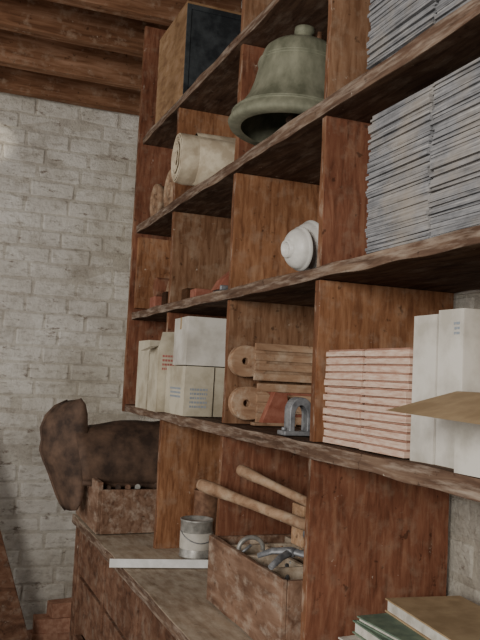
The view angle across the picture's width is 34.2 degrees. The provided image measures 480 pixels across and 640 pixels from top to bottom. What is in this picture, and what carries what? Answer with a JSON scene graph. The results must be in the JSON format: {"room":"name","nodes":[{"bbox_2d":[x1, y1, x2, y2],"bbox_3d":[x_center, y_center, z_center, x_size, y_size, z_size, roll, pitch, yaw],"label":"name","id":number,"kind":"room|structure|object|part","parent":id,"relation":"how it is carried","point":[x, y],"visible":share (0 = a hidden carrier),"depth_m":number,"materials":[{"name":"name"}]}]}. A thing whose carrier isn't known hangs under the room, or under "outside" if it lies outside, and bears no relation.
{"room":"storage room","nodes":[
{"label":"storage room","id":0,"kind":"room"},
{"bbox_2d":[0,66,140,115],"bbox_3d":[-1.867,-1.421,4.218,2.990,0.169,0.074,4,-5,-21],"label":"joist","id":1,"kind":"object","parent":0,"point":[13,81],"depth_m":4.53,"materials":[{"name":"brown wood"}]},
{"bbox_2d":[0,92,141,629],"bbox_3d":[-1.939,0.111,4.239,3.099,3.230,0.131,4,-5,-21],"label":"wall","id":2,"kind":"structure","parent":0,"point":[68,171],"depth_m":4.53,"materials":[{"name":"brick"}]},
{"bbox_2d":[0,29,141,90],"bbox_3d":[-1.709,-1.440,3.818,2.990,0.177,0.075,4,-5,-21],"label":"joist","id":3,"kind":"object","parent":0,"point":[17,50],"depth_m":4.10,"materials":[{"name":"brown wood"}]},
{"bbox_2d":[0,0,168,56],"bbox_3d":[-1.551,-1.467,3.419,2.990,0.166,0.074,4,-5,-21],"label":"joist","id":4,"kind":"object","parent":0,"point":[46,19],"depth_m":3.69,"materials":[{"name":"brown wood"}]},
{"bbox_2d":[47,0,241,25],"bbox_3d":[-1.394,-1.480,3.019,2.990,0.183,0.074,4,-5,-21],"label":"joist","id":5,"kind":"object","parent":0,"point":[162,12],"depth_m":3.38,"materials":[{"name":"brown wood"}]},
{"bbox_2d":[140,1,479,605],"bbox_3d":[0.538,0.065,2.039,0.131,3.226,5.808,4,-5,-21],"label":"wall","id":6,"kind":"structure","parent":0,"point":[463,561],"depth_m":1.83,"materials":[{"name":"brick"}]},
{"bbox_3d":[-1.040,1.610,1.395,3.310,0.100,5.920,4,-5,-21],"label":"floor","id":7,"kind":"structure","parent":0,"visible":0},
{"bbox_2d":[0,530,29,639],"bbox_3d":[-1.332,1.116,3.907,0.625,1.222,0.050,4,-5,-21],"label":"plank","id":8,"kind":"object","parent":7,"relation":"on","point":[12,622],"visible":1,"depth_m":3.93,"materials":[{"name":"brown wood"}]},
{"bbox_2d":[27,597,71,639],"bbox_3d":[-0.928,1.664,4.306,0.472,0.232,0.148,4,-5,-21],"label":"pile","id":9,"kind":"object","parent":7,"relation":"on","point":[55,624],"visible":0.52,"depth_m":4.22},
{"bbox_2d":[69,0,479,639],"bbox_3d":[0.115,0.135,2.094,0.595,3.048,3.218,4,-5,-21],"label":"shelving unit","id":10,"kind":"object","parent":7,"relation":"on","point":[376,526],"depth_m":2.13,"materials":[{"name":"brown wood"}]},
{"bbox_2d":[39,398,159,510],"bbox_3d":[-0.556,0.572,3.298,0.562,0.476,0.256,4,-5,-21],"label":"cowl","id":11,"kind":"object","parent":10,"relation":"on","point":[73,452],"visible":0.8,"depth_m":3.22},
{"bbox_2d":[76,478,156,534],"bbox_3d":[-0.435,0.757,3.312,0.436,0.203,0.453,4,-5,-21],"label":"drawer box","id":12,"kind":"object","parent":10,"relation":"on","point":[105,510],"visible":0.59,"depth_m":3.07,"materials":[{"name":"brown wood"}]},
{"bbox_2d":[135,340,159,408],"bbox_3d":[-0.277,0.214,3.022,0.211,0.259,0.161,4,-5,-21],"label":"carton","id":13,"kind":"object","parent":10,"relation":"on","point":[141,400],"visible":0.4,"depth_m":2.97,"materials":[{"name":"beige cardboard"}]},
{"bbox_3d":[-0.288,-0.447,3.510,0.393,1.719,0.029,4,-5,-21],"label":"panel","id":14,"kind":"part","parent":10,"relation":"part of","materials":[{"name":"red wood"}]},
{"bbox_2d":[150,184,163,216],"bbox_3d":[-0.338,-0.499,3.307,0.058,0.150,0.150,4,-5,-21],"label":"pulley wheel","id":15,"kind":"object","parent":10,"relation":"on","point":[156,199],"visible":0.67,"depth_m":3.28,"materials":[{"name":"brown wood"}]},
{"bbox_3d":[-0.252,0.796,2.562,0.350,0.027,0.030,3,-4,-9],"label":"white angle strip","id":16,"kind":"part","parent":10,"relation":"part of","materials":[{"name":"white metal"}]},
{"bbox_2d":[149,277,168,307],"bbox_3d":[-0.229,-0.102,3.209,0.270,0.125,0.080,4,-5,-21],"label":"block","id":17,"kind":"object","parent":10,"relation":"on","point":[160,284],"visible":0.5,"depth_m":3.14,"materials":[{"name":"paint"}]},
{"bbox_2d":[72,514,252,639],"bbox_3d":[0.102,0.812,2.052,0.549,0.040,3.220,4,-5,-21],"label":"countertop","id":18,"kind":"structure","parent":10,"relation":"on","point":[177,597],"depth_m":2.34,"materials":[{"name":"brown wood"}]},
{"bbox_2d":[161,281,168,304],"bbox_3d":[-0.204,-0.106,3.037,0.190,0.110,0.060,4,-5,-21],"label":"plane","id":19,"kind":"object","parent":10,"relation":"on","point":[164,294],"visible":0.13,"depth_m":2.99,"materials":[{"name":"brown wood"}]},
{"bbox_2d":[163,169,173,205],"bbox_3d":[-0.253,-0.518,3.137,0.068,0.170,0.170,4,-5,-21],"label":"pulley wheel","id":20,"kind":"object","parent":10,"relation":"on","point":[168,188],"visible":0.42,"depth_m":3.15,"materials":[{"name":"brown wood"}]},
{"bbox_2d":[141,332,200,411],"bbox_3d":[-0.254,0.183,2.820,0.200,0.294,0.117,4,-5,-21],"label":"carton","id":21,"kind":"object","parent":10,"relation":"on","point":[161,356],"visible":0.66,"depth_m":2.76,"materials":[{"name":"white cardboard"}]},
{"bbox_2d":[164,366,213,416],"bbox_3d":[-0.175,0.240,2.660,0.101,0.164,0.217,4,-5,-21],"label":"carton","id":22,"kind":"object","parent":10,"relation":"on","point":[189,389],"visible":1,"depth_m":2.57,"materials":[{"name":"white cardboard"}]},
{"bbox_2d":[179,515,212,559],"bbox_3d":[-0.154,0.762,2.737,0.118,0.130,0.121,4,-5,-21],"label":"paint can","id":23,"kind":"object","parent":10,"relation":"on","point":[195,530],"visible":0.93,"depth_m":2.69,"materials":[{"name":"metal"}]},
{"bbox_2d":[181,288,212,299],"bbox_3d":[-0.083,-0.086,2.750,0.210,0.040,0.160,4,-5,-21],"label":"painted timber offcuts","id":24,"kind":"object","parent":10,"relation":"on","point":[187,293],"visible":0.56,"depth_m":2.67,"materials":[{"name":"red paint"}]},
{"bbox_2d":[155,1,241,123],"bbox_3d":[-0.142,-1.005,3.166,0.290,0.368,0.396,4,-5,-21],"label":"wooden crate","id":25,"kind":"object","parent":10,"relation":"on","point":[199,34],"visible":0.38,"depth_m":2.99,"materials":[{"name":"brown wood"}]},
{"bbox_2d":[171,133,235,185],"bbox_3d":[-0.067,-0.544,2.706,0.328,0.179,0.179,4,-4,-17],"label":"paper roll","id":26,"kind":"object","parent":10,"relation":"on","point":[195,158],"visible":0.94,"depth_m":2.62,"materials":[{"name":"beige paper"}]},
{"bbox_2d":[193,488,217,535],"bbox_3d":[-0.129,0.730,2.859,0.090,0.215,0.090,4,-5,-21],"label":"tin","id":27,"kind":"object","parent":10,"relation":"on","point":[204,504],"visible":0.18,"depth_m":2.83,"materials":[{"name":"brown metal"}]},
{"bbox_2d":[212,367,224,416],"bbox_3d":[-0.067,0.249,2.705,0.126,0.164,0.201,4,-5,-21],"label":"carton","id":28,"kind":"object","parent":10,"relation":"on","point":[218,385],"visible":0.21,"depth_m":2.60,"materials":[{"name":"beige cardboard"}]},
{"bbox_2d":[173,316,226,367],"bbox_3d":[-0.104,0.079,2.689,0.211,0.162,0.181,4,-4,-18],"label":"carton","id":29,"kind":"object","parent":28,"relation":"on","point":[198,341],"visible":0.65,"depth_m":2.60,"materials":[{"name":"white cardboard"}]},
{"bbox_2d":[211,271,228,290],"bbox_3d":[-0.029,-0.126,2.429,0.108,0.081,0.070,4,-5,-21],"label":"wedge","id":30,"kind":"object","parent":10,"relation":"on","point":[221,283],"visible":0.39,"depth_m":2.39,"materials":[{"name":"paint"}]},
{"bbox_3d":[0.297,-0.858,2.118,0.381,0.037,3.030,4,-5,-21],"label":"shelf","id":31,"kind":"part","parent":10,"relation":"part of","materials":[{"name":"brown wood"}]},
{"bbox_2d":[207,534,302,639],"bbox_3d":[0.157,0.702,2.047,0.341,0.183,0.500,4,-5,-21],"label":"wooden crate","id":32,"kind":"object","parent":10,"relation":"on","point":[264,604],"visible":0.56,"depth_m":1.95,"materials":[{"name":"brown wood"}]},
{"bbox_2d":[196,479,304,536],"bbox_3d":[0.068,0.507,2.074,0.424,0.127,0.084,0,-5,35],"label":"hammer","id":33,"kind":"object","parent":32,"relation":"on","point":[213,489],"visible":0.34,"depth_m":2.08,"materials":[{"name":"brown wood"}]},
{"bbox_2d":[236,535,264,552],"bbox_3d":[0.029,0.597,2.067,0.082,0.054,0.012,4,-5,-21],"label":"g-clamp","id":34,"kind":"object","parent":32,"relation":"attached to","point":[249,537],"visible":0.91,"depth_m":2.06,"materials":[{"name":"metal"}]},
{"bbox_2d":[236,465,305,505],"bbox_3d":[0.170,0.481,2.066,0.435,0.151,0.033,0,-5,34],"label":"hammer","id":35,"kind":"object","parent":32,"relation":"in","point":[243,471],"visible":0.65,"depth_m":2.12,"materials":[{"name":"wood"}]},
{"bbox_2d":[257,547,302,569],"bbox_3d":[0.117,0.575,1.915,0.159,0.037,0.175,4,-5,-21],"label":"pincers","id":36,"kind":"object","parent":32,"relation":"on","point":[284,553],"visible":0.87,"depth_m":1.90,"materials":[{"name":"metal"}]},
{"bbox_2d":[267,543,302,579],"bbox_3d":[0.140,0.638,2.011,0.195,0.071,0.370,2,-4,11],"label":"tools","id":37,"kind":"object","parent":32,"relation":"in","point":[300,558],"visible":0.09,"depth_m":1.92,"materials":[{"name":"metal"}]},
{"bbox_2d":[291,502,304,547],"bbox_3d":[0.192,0.558,2.126,0.080,0.110,0.075,4,-5,-21],"label":"wooden block","id":38,"kind":"object","parent":32,"relation":"on","point":[297,538],"visible":0.18,"depth_m":2.11,"materials":[{"name":"brown wood"}]},
{"bbox_2d":[228,383,310,424],"bbox_3d":[0.110,0.247,2.288,0.300,0.118,0.032,4,-5,-21],"label":"wooden casting pattern","id":39,"kind":"object","parent":10,"relation":"on","point":[257,398],"visible":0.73,"depth_m":2.25,"materials":[{"name":"brown wood"}]},
{"bbox_2d":[228,343,311,382],"bbox_3d":[0.109,0.127,2.315,0.301,0.110,0.032,4,-5,-21],"label":"wooden casting pattern","id":40,"kind":"object","parent":39,"relation":"on","point":[264,361],"visible":0.8,"depth_m":2.30,"materials":[{"name":"brown wood"}]},
{"bbox_2d":[250,392,295,426],"bbox_3d":[0.096,0.253,2.225,0.130,0.097,0.032,4,-5,-21],"label":"wedge","id":41,"kind":"object","parent":10,"relation":"on","point":[273,413],"visible":0.74,"depth_m":2.21,"materials":[{"name":"paint"}]},
{"bbox_2d":[228,24,325,144],"bbox_3d":[0.149,-0.643,2.102,0.353,0.310,0.354,4,-5,-21],"label":"bronze bell","id":42,"kind":"object","parent":10,"relation":"on","point":[289,80],"visible":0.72,"depth_m":2.00,"materials":[{"name":"metal"}]},
{"bbox_2d":[277,397,309,435],"bbox_3d":[0.142,0.233,1.892,0.090,0.092,0.045,4,-5,-21],"label":"saddle","id":43,"kind":"object","parent":10,"relation":"on","point":[291,406],"visible":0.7,"depth_m":1.88,"materials":[{"name":"silver metal"}]},
{"bbox_2d":[281,226,312,270],"bbox_3d":[0.130,-0.174,1.891,0.056,0.108,0.108,4,-5,-21],"label":"porcelain bowl","id":44,"kind":"object","parent":10,"relation":"on","point":[297,246],"visible":1,"depth_m":1.86,"materials":[{"name":"white ceramic"}]},
{"bbox_3d":[0.236,0.314,2.030,0.390,0.042,3.030,4,-5,-21],"label":"shelf","id":45,"kind":"part","parent":10,"relation":"part of","materials":[{"name":"brown wood"}]},
{"bbox_3d":[0.257,-0.081,2.060,0.385,0.037,3.030,4,-5,-21],"label":"shelf","id":46,"kind":"part","parent":10,"relation":"part of","materials":[{"name":"brown wood"}]},
{"bbox_3d":[0.275,-0.462,2.088,0.386,0.042,3.030,4,-5,-21],"label":"shelf","id":47,"kind":"part","parent":10,"relation":"part of","materials":[{"name":"brown wood"}]},
{"bbox_2d":[300,220,317,269],"bbox_3d":[0.157,-0.182,1.940,0.066,0.134,0.134,4,-5,-21],"label":"porcelain bowl","id":48,"kind":"object","parent":10,"relation":"on","point":[311,226],"visible":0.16,"depth_m":1.90,"materials":[{"name":"white ceramic"}]},
{"bbox_2d":[323,347,412,457],"bbox_3d":[0.296,0.163,1.597,0.117,0.203,0.325,4,-5,-21],"label":"stack","id":49,"kind":"object","parent":10,"relation":"on","point":[358,417],"visible":0.76,"depth_m":1.55,"materials":[{"name":"beige paper"}]},
{"bbox_2d":[338,596,479,639],"bbox_3d":[0.392,0.675,1.506,0.316,0.176,0.362,4,-5,-21],"label":"books","id":50,"kind":"object","parent":10,"relation":"on","point":[433,617],"visible":1,"depth_m":1.57,"materials":[{"name":"paper"}]},
{"bbox_2d":[366,0,469,68],"bbox_3d":[0.547,-0.682,1.433,0.308,0.332,0.699,4,-5,-21],"label":"stack","id":51,"kind":"object","parent":10,"relation":"on","point":[394,23],"visible":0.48,"depth_m":1.58,"materials":[{"name":"white paper"}]},
{"bbox_2d":[365,57,479,253],"bbox_3d":[0.532,-0.287,1.394,0.308,0.307,0.679,4,-5,-21],"label":"stack","id":52,"kind":"object","parent":10,"relation":"on","point":[423,171],"visible":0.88,"depth_m":1.45,"materials":[{"name":"white paper"}]},
{"bbox_2d":[410,314,438,464],"bbox_3d":[0.366,0.124,1.398,0.088,0.261,0.069,4,-5,-21],"label":"carton","id":53,"kind":"object","parent":10,"relation":"on","point":[426,327],"visible":0.48,"depth_m":1.38,"materials":[{"name":"white cardboard"}]},
{"bbox_2d":[386,391,479,477],"bbox_3d":[0.376,0.172,1.140,0.250,0.129,0.260,4,-5,-21],"label":"carton","id":54,"kind":"object","parent":10,"relation":"on","point":[461,407],"visible":1,"depth_m":1.19,"materials":[{"name":"beige cardboard"}]},
{"bbox_2d":[435,308,479,468],"bbox_3d":[0.393,0.117,1.332,0.088,0.267,0.069,4,-5,-21],"label":"carton","id":55,"kind":"object","parent":10,"relation":"on","point":[459,329],"visible":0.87,"depth_m":1.30,"materials":[{"name":"white cardboard"}]}
]}

